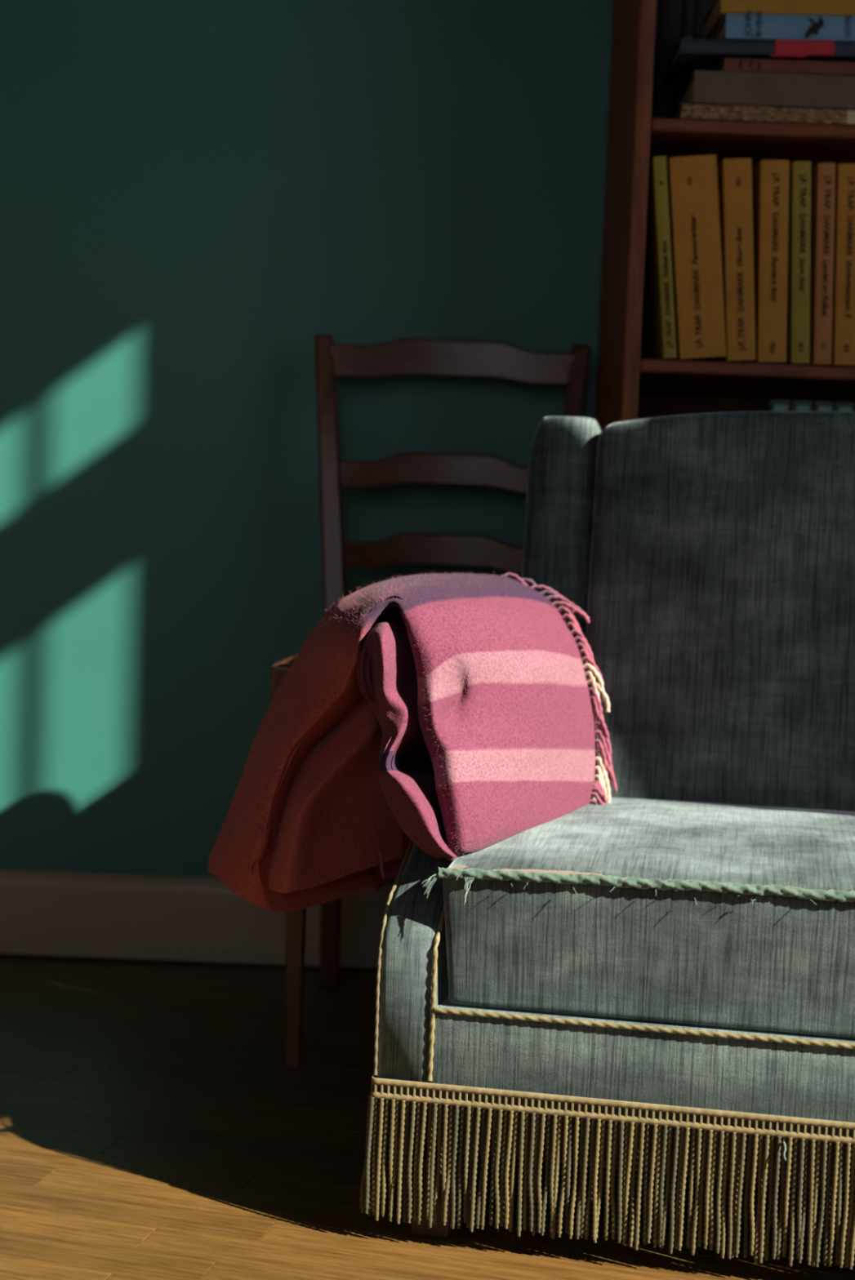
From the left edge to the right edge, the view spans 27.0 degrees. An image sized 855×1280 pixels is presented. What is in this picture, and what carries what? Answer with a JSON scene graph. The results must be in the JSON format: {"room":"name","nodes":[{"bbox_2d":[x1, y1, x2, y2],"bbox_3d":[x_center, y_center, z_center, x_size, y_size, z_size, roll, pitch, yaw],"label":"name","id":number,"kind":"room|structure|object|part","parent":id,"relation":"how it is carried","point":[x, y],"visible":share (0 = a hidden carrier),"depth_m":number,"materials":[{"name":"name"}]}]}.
{"room":"living room","nodes":[
{"label":"living room","id":0,"kind":"room"},
{"bbox_2d":[0,0,613,968],"bbox_3d":[-0.165,-0.911,2.524,3.600,2.950,0.100,2,4,0],"label":"wall","id":1,"kind":"structure","parent":0,"point":[193,193],"depth_m":2.50,"materials":[{"name":"green paint"}]},
{"bbox_2d":[0,869,398,968],"bbox_3d":[-0.216,0.405,2.553,3.400,0.118,0.016,2,4,0],"label":"baseboard","id":2,"kind":"structure","parent":1,"relation":"attached to","point":[42,913],"depth_m":2.55,"materials":[{"name":"grey paint"}]},
{"bbox_2d":[0,954,854,1279],"bbox_3d":[-0.225,0.646,0.559,3.600,0.100,4.228,2,4,0],"label":"floor","id":3,"kind":"structure","parent":0,"point":[155,1125],"depth_m":1.78,"materials":[{"name":"brown wood"}]},
{"bbox_2d":[269,333,591,1066],"bbox_3d":[0.015,0.046,2.259,0.390,0.890,0.438,2,4,0],"label":"dining chair","id":4,"kind":"object","parent":3,"relation":"on","point":[405,356],"visible":0.47,"depth_m":2.41,"materials":[{"name":"brown wood"}]},
{"bbox_3d":[0.015,0.048,2.227,0.390,0.050,0.373,2,4,0],"label":"seat frame","id":5,"kind":"part","parent":4,"relation":"part of","materials":[{"name":"brown wood"}]},
{"bbox_3d":[-0.157,0.288,2.072,0.033,0.420,0.029,2,4,0],"label":"leg","id":6,"kind":"part","parent":4,"relation":"part of","materials":[{"name":"brown wood"}]},
{"bbox_3d":[-0.139,0.029,2.430,0.065,0.889,0.096,2,4,0],"label":"leg","id":7,"kind":"part","parent":4,"relation":"part of","materials":[{"name":"brown wood"}]},
{"bbox_3d":[0.023,-0.118,2.407,0.280,0.050,0.035,2,4,0],"label":"rail","id":8,"kind":"part","parent":4,"relation":"part of","materials":[{"name":"brown wood"}]},
{"bbox_3d":[0.027,-0.228,2.414,0.301,0.050,0.035,2,4,0],"label":"rail","id":9,"kind":"part","parent":4,"relation":"part of","materials":[{"name":"brown wood"}]},
{"bbox_3d":[0.033,-0.382,2.433,0.332,0.056,0.035,2,4,0],"label":"rail","id":10,"kind":"part","parent":4,"relation":"part of","materials":[{"name":"brown wood"}]},
{"bbox_3d":[0.173,0.041,2.430,0.065,0.889,0.096,2,4,0],"label":"leg","id":11,"kind":"part","parent":4,"relation":"part of","materials":[{"name":"brown wood"}]},
{"bbox_2d":[360,411,854,1269],"bbox_3d":[0.528,0.155,1.757,1.068,0.779,0.634,3,4,10],"label":"sofa","id":12,"kind":"object","parent":3,"relation":"on","point":[658,978],"visible":0.97,"depth_m":1.56,"materials":[{"name":"grey fabric"}]},
{"bbox_3d":[-0.055,0.456,1.581,0.007,0.108,0.006,4,3,10],"label":"fringe cord","id":13,"kind":"part","parent":12,"relation":"part of","materials":[{"name":"fabric"}]},
{"bbox_3d":[-0.052,0.456,1.572,0.005,0.105,0.007,4,3,10],"label":"fringe cord","id":14,"kind":"part","parent":12,"relation":"part of","materials":[{"name":"beige fabric"}]},
{"bbox_3d":[-0.050,0.458,1.586,0.006,0.112,0.006,1,4,-15],"label":"fringe cord","id":15,"kind":"part","parent":12,"relation":"part of","materials":[{"name":"beige fabric"}]},
{"bbox_3d":[-0.048,0.456,1.597,0.007,0.108,0.005,5,5,37],"label":"fringe cord","id":16,"kind":"part","parent":12,"relation":"part of","materials":[{"name":"beige fabric"}]},
{"bbox_3d":[-0.046,0.457,1.575,0.006,0.107,0.006,3,4,10],"label":"fringe cord","id":17,"kind":"part","parent":12,"relation":"part of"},
{"bbox_3d":[-0.044,0.455,1.617,0.006,0.109,0.006,3,4,10],"label":"fringe cord","id":18,"kind":"part","parent":12,"relation":"part of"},
{"bbox_3d":[-0.043,0.459,1.573,0.005,0.111,0.007,3,5,10],"label":"fringe cord","id":19,"kind":"part","parent":12,"relation":"part of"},
{"bbox_3d":[-0.043,0.455,1.628,0.006,0.110,0.006,3,5,10],"label":"fringe cord","id":20,"kind":"part","parent":12,"relation":"part of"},
{"bbox_3d":[-0.041,0.455,1.638,0.005,0.111,0.005,3,4,10],"label":"fringe cord","id":21,"kind":"part","parent":12,"relation":"part of","materials":[{"name":"beige fabric"}]},
{"bbox_3d":[-0.037,0.457,1.573,0.006,0.107,0.006,3,3,10],"label":"fringe cord","id":22,"kind":"part","parent":12,"relation":"part of","materials":[{"name":"beige fabric"}]},
{"bbox_3d":[-0.039,0.453,1.649,0.007,0.108,0.006,3,4,10],"label":"fringe cord","id":23,"kind":"part","parent":12,"relation":"part of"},
{"bbox_3d":[-0.038,0.454,1.659,0.006,0.111,0.005,2,4,10],"label":"fringe cord","id":24,"kind":"part","parent":12,"relation":"part of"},
{"bbox_3d":[-0.035,0.453,1.669,0.006,0.111,0.005,2,4,10],"label":"fringe cord","id":25,"kind":"part","parent":12,"relation":"part of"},
{"bbox_3d":[-0.032,0.457,1.571,0.005,0.105,0.007,2,5,10],"label":"fringe cord","id":26,"kind":"part","parent":12,"relation":"part of","materials":[{"name":"beige fabric"}]},
{"bbox_3d":[0.018,0.188,1.781,0.004,0.370,0.459,3,4,14],"label":"arm cord","id":27,"kind":"part","parent":12,"relation":"part of","materials":[{"name":"fabric"}]},
{"bbox_3d":[-0.029,0.459,1.571,0.006,0.110,0.006,3,3,10],"label":"fringe cord","id":28,"kind":"part","parent":12,"relation":"part of","materials":[{"name":"fabric"}]},
{"bbox_3d":[-0.027,0.448,1.719,0.007,0.108,0.006,2,3,10],"label":"fringe cord","id":29,"kind":"part","parent":12,"relation":"part of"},
{"bbox_3d":[-0.024,0.460,1.568,0.005,0.111,0.007,3,4,10],"label":"fringe cord","id":30,"kind":"part","parent":12,"relation":"part of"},
{"label":"fringe cord","id":31,"kind":"part","parent":12,"relation":"part of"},
{"bbox_2d":[204,570,617,912],"bbox_3d":[0.000,0.098,1.838,0.424,0.338,0.428,6,5,44],"label":"blanket","id":32,"kind":"object","parent":12,"relation":"on","point":[450,715],"visible":0.98,"depth_m":1.70,"materials":[{"name":"fabric"}]},
{"bbox_3d":[-0.015,0.460,1.567,0.006,0.110,0.006,3,4,10],"label":"fringe cord","id":33,"kind":"part","parent":12,"relation":"part of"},
{"bbox_3d":[0.042,0.201,1.780,0.078,0.390,0.465,3,4,18],"label":"arm","id":34,"kind":"part","parent":12,"relation":"part of","materials":[{"name":"grey fabric"}]},
{"bbox_3d":[-0.009,0.459,1.568,0.006,0.108,0.007,2,3,10],"label":"fringe cord","id":35,"kind":"part","parent":12,"relation":"part of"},
{"bbox_3d":[-0.005,0.461,1.565,0.006,0.110,0.006,4,4,10],"label":"fringe cord","id":36,"kind":"part","parent":12,"relation":"part of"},
{"bbox_3d":[0.002,0.459,1.567,0.005,0.106,0.006,3,5,10],"label":"fringe cord","id":37,"kind":"part","parent":12,"relation":"part of","materials":[{"name":"beige fabric"}]},
{"bbox_3d":[0.004,0.462,1.563,0.005,0.111,0.007,3,3,10],"label":"fringe cord","id":38,"kind":"part","parent":12,"relation":"part of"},
{"bbox_3d":[0.042,0.248,1.660,0.006,0.268,0.225,3,4,18],"label":"arm cord","id":39,"kind":"part","parent":12,"relation":"part of","materials":[{"name":"fabric"}]},
{"bbox_3d":[0.009,0.461,1.566,0.006,0.110,0.006,3,5,10],"label":"fringe cord","id":40,"kind":"part","parent":12,"relation":"part of","materials":[{"name":"beige fabric"}]},
{"bbox_3d":[0.015,0.460,1.562,0.005,0.107,0.007,2,4,10],"label":"fringe cord","id":41,"kind":"part","parent":12,"relation":"part of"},
{"bbox_3d":[0.018,0.461,1.562,0.006,0.108,0.007,3,3,10],"label":"fringe cord","id":42,"kind":"part","parent":12,"relation":"part of","materials":[{"name":"beige fabric"}]},
{"bbox_3d":[0.023,0.462,1.562,0.005,0.111,0.005,3,4,10],"label":"fringe cord","id":43,"kind":"part","parent":12,"relation":"part of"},
{"bbox_3d":[0.029,0.463,1.562,0.005,0.111,0.007,2,4,10],"label":"fringe cord","id":44,"kind":"part","parent":12,"relation":"part of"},
{"bbox_3d":[0.034,0.460,1.559,0.005,0.105,0.007,3,5,10],"label":"fringe cord","id":45,"kind":"part","parent":12,"relation":"part of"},
{"bbox_3d":[0.038,0.462,1.561,0.005,0.109,0.005,3,4,10],"label":"fringe cord","id":46,"kind":"part","parent":12,"relation":"part of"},
{"bbox_3d":[0.041,0.463,1.557,0.005,0.111,0.007,3,4,10],"label":"fringe cord","id":47,"kind":"part","parent":12,"relation":"part of","materials":[{"name":"fabric"}]},
{"bbox_3d":[0.047,0.462,1.558,0.006,0.108,0.007,3,3,10],"label":"fringe cord","id":48,"kind":"part","parent":12,"relation":"part of","materials":[{"name":"beige fabric"}]},
{"bbox_3d":[0.051,0.463,1.556,0.006,0.108,0.007,3,4,10],"label":"fringe cord","id":49,"kind":"part","parent":12,"relation":"part of","materials":[{"name":"fabric"}]},
{"bbox_3d":[0.058,0.461,1.558,0.005,0.106,0.006,3,4,11],"label":"fringe cord","id":50,"kind":"part","parent":12,"relation":"part of","materials":[{"name":"beige fabric"}]},
{"bbox_3d":[0.061,0.461,1.553,0.006,0.105,0.007,3,3,10],"label":"fringe cord","id":51,"kind":"part","parent":12,"relation":"part of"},
{"bbox_3d":[0.067,0.461,1.555,0.005,0.105,0.007,3,4,10],"label":"fringe cord","id":52,"kind":"part","parent":12,"relation":"part of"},
{"bbox_3d":[0.070,0.462,1.552,0.006,0.105,0.007,4,4,10],"label":"fringe cord","id":53,"kind":"part","parent":12,"relation":"part of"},
{"bbox_3d":[0.075,0.464,1.553,0.006,0.108,0.007,3,3,10],"label":"fringe cord","id":54,"kind":"part","parent":12,"relation":"part of","materials":[{"name":"fabric"}]},
{"bbox_3d":[0.081,0.465,1.550,0.005,0.111,0.007,2,4,10],"label":"fringe cord","id":55,"kind":"part","parent":12,"relation":"part of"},
{"bbox_3d":[0.086,0.463,1.552,0.005,0.106,0.006,2,4,10],"label":"fringe cord","id":56,"kind":"part","parent":12,"relation":"part of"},
{"bbox_3d":[0.091,0.463,1.548,0.006,0.105,0.007,2,4,10],"label":"fringe cord","id":57,"kind":"part","parent":12,"relation":"part of","materials":[{"name":"beige fabric"}]},
{"bbox_3d":[0.094,0.465,1.550,0.006,0.109,0.006,4,3,10],"label":"fringe cord","id":58,"kind":"part","parent":12,"relation":"part of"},
{"bbox_3d":[0.098,0.463,1.547,0.006,0.105,0.007,3,4,10],"label":"fringe cord","id":59,"kind":"part","parent":12,"relation":"part of","materials":[{"name":"beige fabric"}]},
{"bbox_3d":[0.103,0.465,1.548,0.006,0.108,0.007,3,4,10],"label":"fringe cord","id":60,"kind":"part","parent":12,"relation":"part of","materials":[{"name":"fabric"}]},
{"bbox_3d":[0.109,0.466,1.547,0.006,0.109,0.006,3,4,10],"label":"fringe cord","id":61,"kind":"part","parent":12,"relation":"part of","materials":[{"name":"beige fabric"}]},
{"bbox_3d":[0.112,0.467,1.548,0.005,0.111,0.007,4,5,10],"label":"fringe cord","id":62,"kind":"part","parent":12,"relation":"part of","materials":[{"name":"fabric"}]},
{"bbox_3d":[0.117,0.466,1.544,0.006,0.108,0.007,3,5,10],"label":"fringe cord","id":63,"kind":"part","parent":12,"relation":"part of","materials":[{"name":"fabric"}]},
{"bbox_3d":[0.123,0.464,1.545,0.005,0.105,0.007,3,4,10],"label":"fringe cord","id":64,"kind":"part","parent":12,"relation":"part of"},
{"bbox_3d":[0.127,0.466,1.543,0.005,0.108,0.007,5,5,38],"label":"fringe cord","id":65,"kind":"part","parent":12,"relation":"part of","materials":[{"name":"beige fabric"}]},
{"bbox_3d":[0.133,0.466,1.543,0.006,0.108,0.007,2,4,10],"label":"fringe cord","id":66,"kind":"part","parent":12,"relation":"part of","materials":[{"name":"fabric"}]},
{"bbox_3d":[0.136,0.466,1.541,0.005,0.107,0.007,4,5,10],"label":"fringe cord","id":67,"kind":"part","parent":12,"relation":"part of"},
{"bbox_3d":[0.141,0.467,1.542,0.007,0.108,0.005,-1,5,-41],"label":"fringe cord","id":68,"kind":"part","parent":12,"relation":"part of","materials":[{"name":"beige fabric"}]},
{"bbox_3d":[0.146,0.466,1.539,0.006,0.107,0.006,3,4,10],"label":"fringe cord","id":69,"kind":"part","parent":12,"relation":"part of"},
{"bbox_3d":[0.149,0.468,1.540,0.006,0.110,0.006,4,4,10],"label":"fringe cord","id":70,"kind":"part","parent":12,"relation":"part of","materials":[{"name":"beige fabric"}]},
{"bbox_3d":[0.156,0.467,1.538,0.005,0.107,0.007,3,5,10],"label":"fringe cord","id":71,"kind":"part","parent":12,"relation":"part of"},
{"bbox_3d":[0.161,0.466,1.538,0.006,0.105,0.007,2,4,10],"label":"fringe cord","id":72,"kind":"part","parent":12,"relation":"part of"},
{"bbox_3d":[0.166,0.468,1.535,0.005,0.107,0.007,2,3,10],"label":"fringe cord","id":73,"kind":"part","parent":12,"relation":"part of","materials":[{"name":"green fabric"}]},
{"bbox_3d":[0.171,0.467,1.536,0.005,0.105,0.007,2,4,10],"label":"fringe cord","id":74,"kind":"part","parent":12,"relation":"part of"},
{"bbox_3d":[0.173,0.469,1.535,0.005,0.108,0.007,4,4,10],"label":"fringe cord","id":75,"kind":"part","parent":12,"relation":"part of","materials":[{"name":"beige fabric"}]},
{"bbox_3d":[0.511,0.445,1.724,1.010,0.051,0.425,3,4,10],"label":"seat","id":76,"kind":"part","parent":12,"relation":"part of","materials":[{"name":"fabric"}]},
{"bbox_3d":[0.178,0.470,1.537,0.005,0.111,0.005,3,4,10],"label":"fringe cord","id":77,"kind":"part","parent":12,"relation":"part of","materials":[{"name":"fabric"}]},
{"bbox_3d":[0.182,0.470,1.532,0.005,0.111,0.007,3,3,10],"label":"fringe cord","id":78,"kind":"part","parent":12,"relation":"part of","materials":[{"name":"fabric"}]},
{"bbox_3d":[0.473,0.347,1.476,0.950,0.005,0.006,3,4,10],"label":"seat cord","id":79,"kind":"part","parent":12,"relation":"part of","materials":[{"name":"fabric"}]},
{"bbox_3d":[0.189,0.469,1.533,0.005,0.107,0.007,2,3,10],"label":"fringe cord","id":80,"kind":"part","parent":12,"relation":"part of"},
{"bbox_2d":[442,796,854,1038],"bbox_3d":[0.515,0.261,1.694,0.946,0.145,0.460,3,4,10],"label":"seat cushion","id":81,"kind":"object","parent":12,"relation":"on","point":[625,917],"depth_m":1.54,"materials":[{"name":"fabric"}]},
{"bbox_3d":[0.193,0.468,1.530,0.005,0.105,0.007,4,4,10],"label":"fringe cord","id":82,"kind":"part","parent":12,"relation":"part of","materials":[{"name":"beige fabric"}]},
{"bbox_3d":[0.198,0.470,1.531,0.005,0.108,0.007,2,3,10],"label":"fringe cord","id":83,"kind":"part","parent":12,"relation":"part of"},
{"bbox_3d":[0.202,0.469,1.529,0.006,0.107,0.006,3,4,10],"label":"fringe cord","id":84,"kind":"part","parent":12,"relation":"part of","materials":[{"name":"fabric"}]},
{"bbox_3d":[0.206,0.470,1.530,0.006,0.108,0.007,3,4,10],"label":"fringe cord","id":85,"kind":"part","parent":12,"relation":"part of","materials":[{"name":"fabric"}]},
{"bbox_3d":[0.211,0.472,1.527,0.005,0.111,0.005,3,3,10],"label":"fringe cord","id":86,"kind":"part","parent":12,"relation":"part of","materials":[{"name":"fabric"}]},
{"bbox_3d":[0.216,0.471,1.530,0.005,0.108,0.007,3,5,10],"label":"fringe cord","id":87,"kind":"part","parent":12,"relation":"part of","materials":[{"name":"beige fabric"}]},
{"bbox_3d":[0.219,0.471,1.526,0.006,0.108,0.007,3,4,10],"label":"fringe cord","id":88,"kind":"part","parent":12,"relation":"part of","materials":[{"name":"fabric"}]},
{"bbox_3d":[0.227,0.470,1.528,0.005,0.107,0.007,4,5,10],"label":"fringe cord","id":89,"kind":"part","parent":12,"relation":"part of","materials":[{"name":"fabric"}]},
{"bbox_3d":[0.231,0.473,1.525,0.006,0.112,0.006,3,5,10],"label":"fringe cord","id":90,"kind":"part","parent":12,"relation":"part of","materials":[{"name":"fabric"}]},
{"bbox_3d":[0.235,0.470,1.526,0.005,0.105,0.007,3,5,10],"label":"fringe cord","id":91,"kind":"part","parent":12,"relation":"part of","materials":[{"name":"beige fabric"}]},
{"bbox_3d":[0.239,0.470,1.522,0.005,0.105,0.007,3,4,10],"label":"fringe cord","id":92,"kind":"part","parent":12,"relation":"part of","materials":[{"name":"beige fabric"}]},
{"bbox_3d":[0.244,0.470,1.523,0.006,0.105,0.007,3,4,10],"label":"fringe cord","id":93,"kind":"part","parent":12,"relation":"part of","materials":[{"name":"beige fabric"}]},
{"bbox_3d":[0.249,0.472,1.521,0.006,0.107,0.006,3,4,10],"label":"fringe cord","id":94,"kind":"part","parent":12,"relation":"part of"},
{"bbox_3d":[0.571,-0.006,1.935,0.794,0.479,0.155,3,4,10],"label":"backrest","id":95,"kind":"part","parent":12,"relation":"part of","materials":[{"name":"grey fabric"}]},
{"bbox_3d":[0.254,0.474,1.522,0.005,0.111,0.005,2,3,10],"label":"fringe cord","id":96,"kind":"part","parent":12,"relation":"part of","materials":[{"name":"fabric"}]},
{"bbox_3d":[0.259,0.474,1.519,0.005,0.111,0.006,2,4,10],"label":"fringe cord","id":97,"kind":"part","parent":12,"relation":"part of","materials":[{"name":"beige fabric"}]},
{"bbox_3d":[0.263,0.474,1.522,0.005,0.111,0.006,3,5,10],"label":"fringe cord","id":98,"kind":"part","parent":12,"relation":"part of","materials":[{"name":"beige fabric"}]},
{"bbox_3d":[0.266,0.473,1.517,0.005,0.108,0.007,3,3,10],"label":"fringe cord","id":99,"kind":"part","parent":12,"relation":"part of","materials":[{"name":"fabric"}]},
{"bbox_3d":[0.273,0.474,1.520,0.006,0.110,0.006,3,5,10],"label":"fringe cord","id":100,"kind":"part","parent":12,"relation":"part of","materials":[{"name":"fabric"}]},
{"bbox_3d":[0.277,0.472,1.516,0.006,0.105,0.007,3,4,10],"label":"fringe cord","id":101,"kind":"part","parent":12,"relation":"part of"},
{"bbox_3d":[0.282,0.476,1.516,0.006,0.112,0.006,2,3,10],"label":"fringe cord","id":102,"kind":"part","parent":12,"relation":"part of","materials":[{"name":"beige fabric"}]},
{"bbox_3d":[0.286,0.476,1.514,0.005,0.111,0.006,3,3,10],"label":"fringe cord","id":103,"kind":"part","parent":12,"relation":"part of","materials":[{"name":"beige fabric"}]},
{"bbox_3d":[0.292,0.475,1.516,0.006,0.110,0.005,3,4,11],"label":"fringe cord","id":104,"kind":"part","parent":12,"relation":"part of","materials":[{"name":"beige fabric"}]},
{"bbox_3d":[0.296,0.474,1.513,0.006,0.107,0.005,5,5,35],"label":"fringe cord","id":105,"kind":"part","parent":12,"relation":"part of","materials":[{"name":"beige fabric"}]},
{"bbox_3d":[0.301,0.475,1.514,0.006,0.108,0.007,2,5,10],"label":"fringe cord","id":106,"kind":"part","parent":12,"relation":"part of","materials":[{"name":"fabric"}]},
{"bbox_3d":[0.305,0.473,1.511,0.005,0.105,0.007,3,5,10],"label":"fringe cord","id":107,"kind":"part","parent":12,"relation":"part of","materials":[{"name":"beige fabric"}]},
{"bbox_3d":[0.310,0.477,1.511,0.005,0.111,0.007,2,3,10],"label":"fringe cord","id":108,"kind":"part","parent":12,"relation":"part of","materials":[{"name":"beige fabric"}]},
{"bbox_3d":[0.316,0.474,1.509,0.005,0.105,0.007,2,4,10],"label":"fringe cord","id":109,"kind":"part","parent":12,"relation":"part of","materials":[{"name":"beige fabric"}]},
{"bbox_3d":[0.319,0.476,1.510,0.005,0.108,0.008,4,4,28],"label":"fringe cord","id":110,"kind":"part","parent":12,"relation":"part of","materials":[{"name":"beige fabric"}]},
{"bbox_3d":[0.325,0.476,1.508,0.005,0.109,0.005,2,4,10],"label":"fringe cord","id":111,"kind":"part","parent":12,"relation":"part of","materials":[{"name":"beige fabric"}]},
{"bbox_3d":[0.329,0.477,1.510,0.005,0.111,0.006,3,5,10],"label":"fringe cord","id":112,"kind":"part","parent":12,"relation":"part of","materials":[{"name":"beige fabric"}]},
{"bbox_3d":[0.333,0.477,1.507,0.006,0.110,0.006,3,5,10],"label":"fringe cord","id":113,"kind":"part","parent":12,"relation":"part of","materials":[{"name":"fabric"}]},
{"bbox_3d":[0.339,0.477,1.508,0.005,0.109,0.005,3,4,10],"label":"fringe cord","id":114,"kind":"part","parent":12,"relation":"part of","materials":[{"name":"fabric"}]},
{"bbox_3d":[0.343,0.477,1.505,0.005,0.108,0.007,3,4,14],"label":"fringe cord","id":115,"kind":"part","parent":12,"relation":"part of","materials":[{"name":"beige fabric"}]},
{"bbox_3d":[0.348,0.476,1.506,0.005,0.107,0.007,2,4,10],"label":"fringe cord","id":116,"kind":"part","parent":12,"relation":"part of","materials":[{"name":"beige fabric"}]},
{"bbox_3d":[0.352,0.477,1.503,0.005,0.108,0.007,5,5,35],"label":"fringe cord","id":117,"kind":"part","parent":12,"relation":"part of","materials":[{"name":"beige fabric"}]},
{"label":"fringe cord","id":118,"kind":"part","parent":12,"relation":"part of","materials":[{"name":"fabric"}]},
{"label":"fringe cord","id":119,"kind":"part","parent":12,"relation":"part of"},
{"bbox_2d":[594,0,854,431],"bbox_3d":[0.770,-0.584,2.295,1.050,2.200,0.360,2,4,0],"label":"bookcase","id":120,"kind":"object","parent":3,"relation":"on","point":[630,386],"visible":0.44,"depth_m":2.19,"materials":[{"name":"brown wood"}]},
{"bbox_3d":[0.255,-0.604,2.295,0.020,2.200,0.360,2,4,0],"label":"panel","id":121,"kind":"part","parent":120,"relation":"part of","materials":[{"name":"brown wood"}]},
{"bbox_2d":[650,0,658,119],"bbox_3d":[0.286,-0.784,2.358,0.021,0.290,0.128,2,4,0],"label":"book","id":122,"kind":"object","parent":120,"relation":"on","point":[656,11],"visible":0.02,"depth_m":2.30,"materials":[{"name":"fabric"}]},
{"bbox_2d":[643,155,675,359],"bbox_3d":[0.284,-0.463,2.211,0.039,0.239,0.167,2,4,0],"label":"book","id":123,"kind":"object","parent":120,"relation":"on","point":[658,297],"visible":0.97,"depth_m":2.14,"materials":[{"name":"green paper"}]},
{"bbox_2d":[676,0,694,104],"bbox_3d":[0.335,-0.759,2.360,0.014,0.245,0.128,2,4,0],"label":"book","id":124,"kind":"object","parent":120,"relation":"on","point":[687,11],"visible":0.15,"depth_m":2.29,"materials":[{"name":"fabric"}]},
{"bbox_2d":[666,154,725,361],"bbox_3d":[0.324,-0.463,2.211,0.079,0.243,0.167,2,4,0],"label":"book","id":125,"kind":"object","parent":120,"relation":"on","point":[691,180],"visible":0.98,"depth_m":2.13,"materials":[{"name":"paper"}]},
{"bbox_2d":[693,0,713,39],"bbox_3d":[0.356,-0.776,2.359,0.022,0.280,0.127,2,4,0],"label":"book","id":126,"kind":"object","parent":120,"relation":"on","point":[701,6],"visible":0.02,"depth_m":2.29,"materials":[{"name":"fabric"}]},
{"bbox_2d":[716,158,755,363],"bbox_3d":[0.373,-0.460,2.211,0.050,0.240,0.167,2,4,0],"label":"book","id":127,"kind":"object","parent":120,"relation":"on","point":[734,176],"visible":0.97,"depth_m":2.13,"materials":[{"name":"paper"}]},
{"bbox_3d":[0.771,-0.616,2.466,1.010,2.160,0.008,2,4,0],"label":"panel","id":128,"kind":"part","parent":120,"relation":"part of","materials":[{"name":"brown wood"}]},
{"bbox_3d":[0.760,-0.322,2.308,1.009,0.016,0.344,2,4,0],"label":"shelf","id":129,"kind":"part","parent":120,"relation":"part of","materials":[{"name":"brown wood"}]},
{"bbox_3d":[0.771,-0.606,2.289,1.009,0.016,0.344,2,4,0],"label":"shelf","id":130,"kind":"part","parent":120,"relation":"part of","materials":[{"name":"brown wood"}]},
{"bbox_2d":[669,102,854,125],"bbox_3d":[0.418,-0.629,2.174,0.240,0.019,0.112,2,4,0],"label":"book","id":131,"kind":"object","parent":120,"relation":"on","point":[682,110],"visible":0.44,"depth_m":2.12,"materials":[{"name":"paper"}]},
{"bbox_2d":[676,70,854,109],"bbox_3d":[0.447,-0.658,2.190,0.260,0.038,0.152,2,4,0],"label":"book","id":132,"kind":"object","parent":131,"relation":"on","point":[703,86],"visible":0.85,"depth_m":2.12,"materials":[{"name":"grey paper"}]},
{"bbox_2d":[715,57,854,75],"bbox_3d":[0.462,-0.685,2.183,0.220,0.016,0.143,2,4,0],"label":"book","id":133,"kind":"object","parent":132,"relation":"on","point":[729,64],"visible":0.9,"depth_m":2.11,"materials":[{"name":"red paper"}]},
{"bbox_2d":[663,39,854,84],"bbox_3d":[0.450,-0.706,2.186,0.300,0.020,0.153,1,4,0],"label":"book","id":134,"kind":"object","parent":133,"relation":"on","point":[689,55],"visible":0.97,"depth_m":2.11,"materials":[{"name":"blue paper"}]},
{"bbox_2d":[711,10,854,42],"bbox_3d":[0.474,-0.733,2.184,0.240,0.032,0.153,1,4,0],"label":"book","id":135,"kind":"object","parent":134,"relation":"on","point":[754,27],"visible":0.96,"depth_m":2.11,"materials":[{"name":"blue paper"}]},
{"bbox_2d":[700,0,854,39],"bbox_3d":[0.473,-0.761,2.188,0.250,0.030,0.162,1,4,0],"label":"book","id":136,"kind":"object","parent":135,"relation":"on","point":[717,10],"visible":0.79,"depth_m":2.11,"materials":[{"name":"yellow paper"}]},
{"bbox_2d":[749,160,788,364],"bbox_3d":[0.414,-0.458,2.211,0.042,0.240,0.167,2,4,0],"label":"book","id":137,"kind":"object","parent":120,"relation":"on","point":[770,178],"visible":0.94,"depth_m":2.13,"materials":[{"name":"paper"}]},
{"bbox_2d":[750,399,790,411],"bbox_3d":[0.430,-0.190,2.265,0.024,0.220,0.144,2,4,0],"label":"book","id":138,"kind":"object","parent":120,"relation":"on","point":[771,405],"visible":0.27,"depth_m":2.19,"materials":[{"name":"teal paper"}]},
{"bbox_2d":[782,160,810,364],"bbox_3d":[0.447,-0.457,2.211,0.032,0.239,0.167,2,4,0],"label":"book","id":139,"kind":"object","parent":120,"relation":"on","point":[797,313],"visible":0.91,"depth_m":2.13,"materials":[{"name":"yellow paper"}]},
{"bbox_2d":[789,400,812,411],"bbox_3d":[0.457,-0.189,2.265,0.024,0.220,0.144,2,4,0],"label":"book","id":140,"kind":"object","parent":120,"relation":"on","point":[794,406],"visible":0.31,"depth_m":2.19,"materials":[{"name":"teal paper"}]},
{"bbox_2d":[805,162,835,365],"bbox_3d":[0.475,-0.455,2.211,0.021,0.238,0.167,0,4,0],"label":"book","id":141,"kind":"object","parent":120,"relation":"on","point":[823,174],"visible":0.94,"depth_m":2.13,"materials":[{"name":"brown paper"}]},
{"bbox_2d":[811,401,833,411],"bbox_3d":[0.484,-0.188,2.265,0.023,0.220,0.144,2,4,0],"label":"book","id":142,"kind":"object","parent":120,"relation":"on","point":[816,406],"visible":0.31,"depth_m":2.19,"materials":[{"name":"teal paper"}]},
{"bbox_2d":[827,163,854,366],"bbox_3d":[0.503,-0.454,2.211,0.035,0.239,0.167,2,4,0],"label":"book","id":143,"kind":"object","parent":120,"relation":"on","point":[842,338],"visible":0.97,"depth_m":2.13,"materials":[{"name":"paper"}]},
{"bbox_2d":[833,402,853,411],"bbox_3d":[0.509,-0.187,2.265,0.023,0.220,0.144,2,4,0],"label":"book","id":144,"kind":"object","parent":120,"relation":"on","point":[837,406],"visible":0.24,"depth_m":2.19,"materials":[{"name":"teal paper"}]}
]}

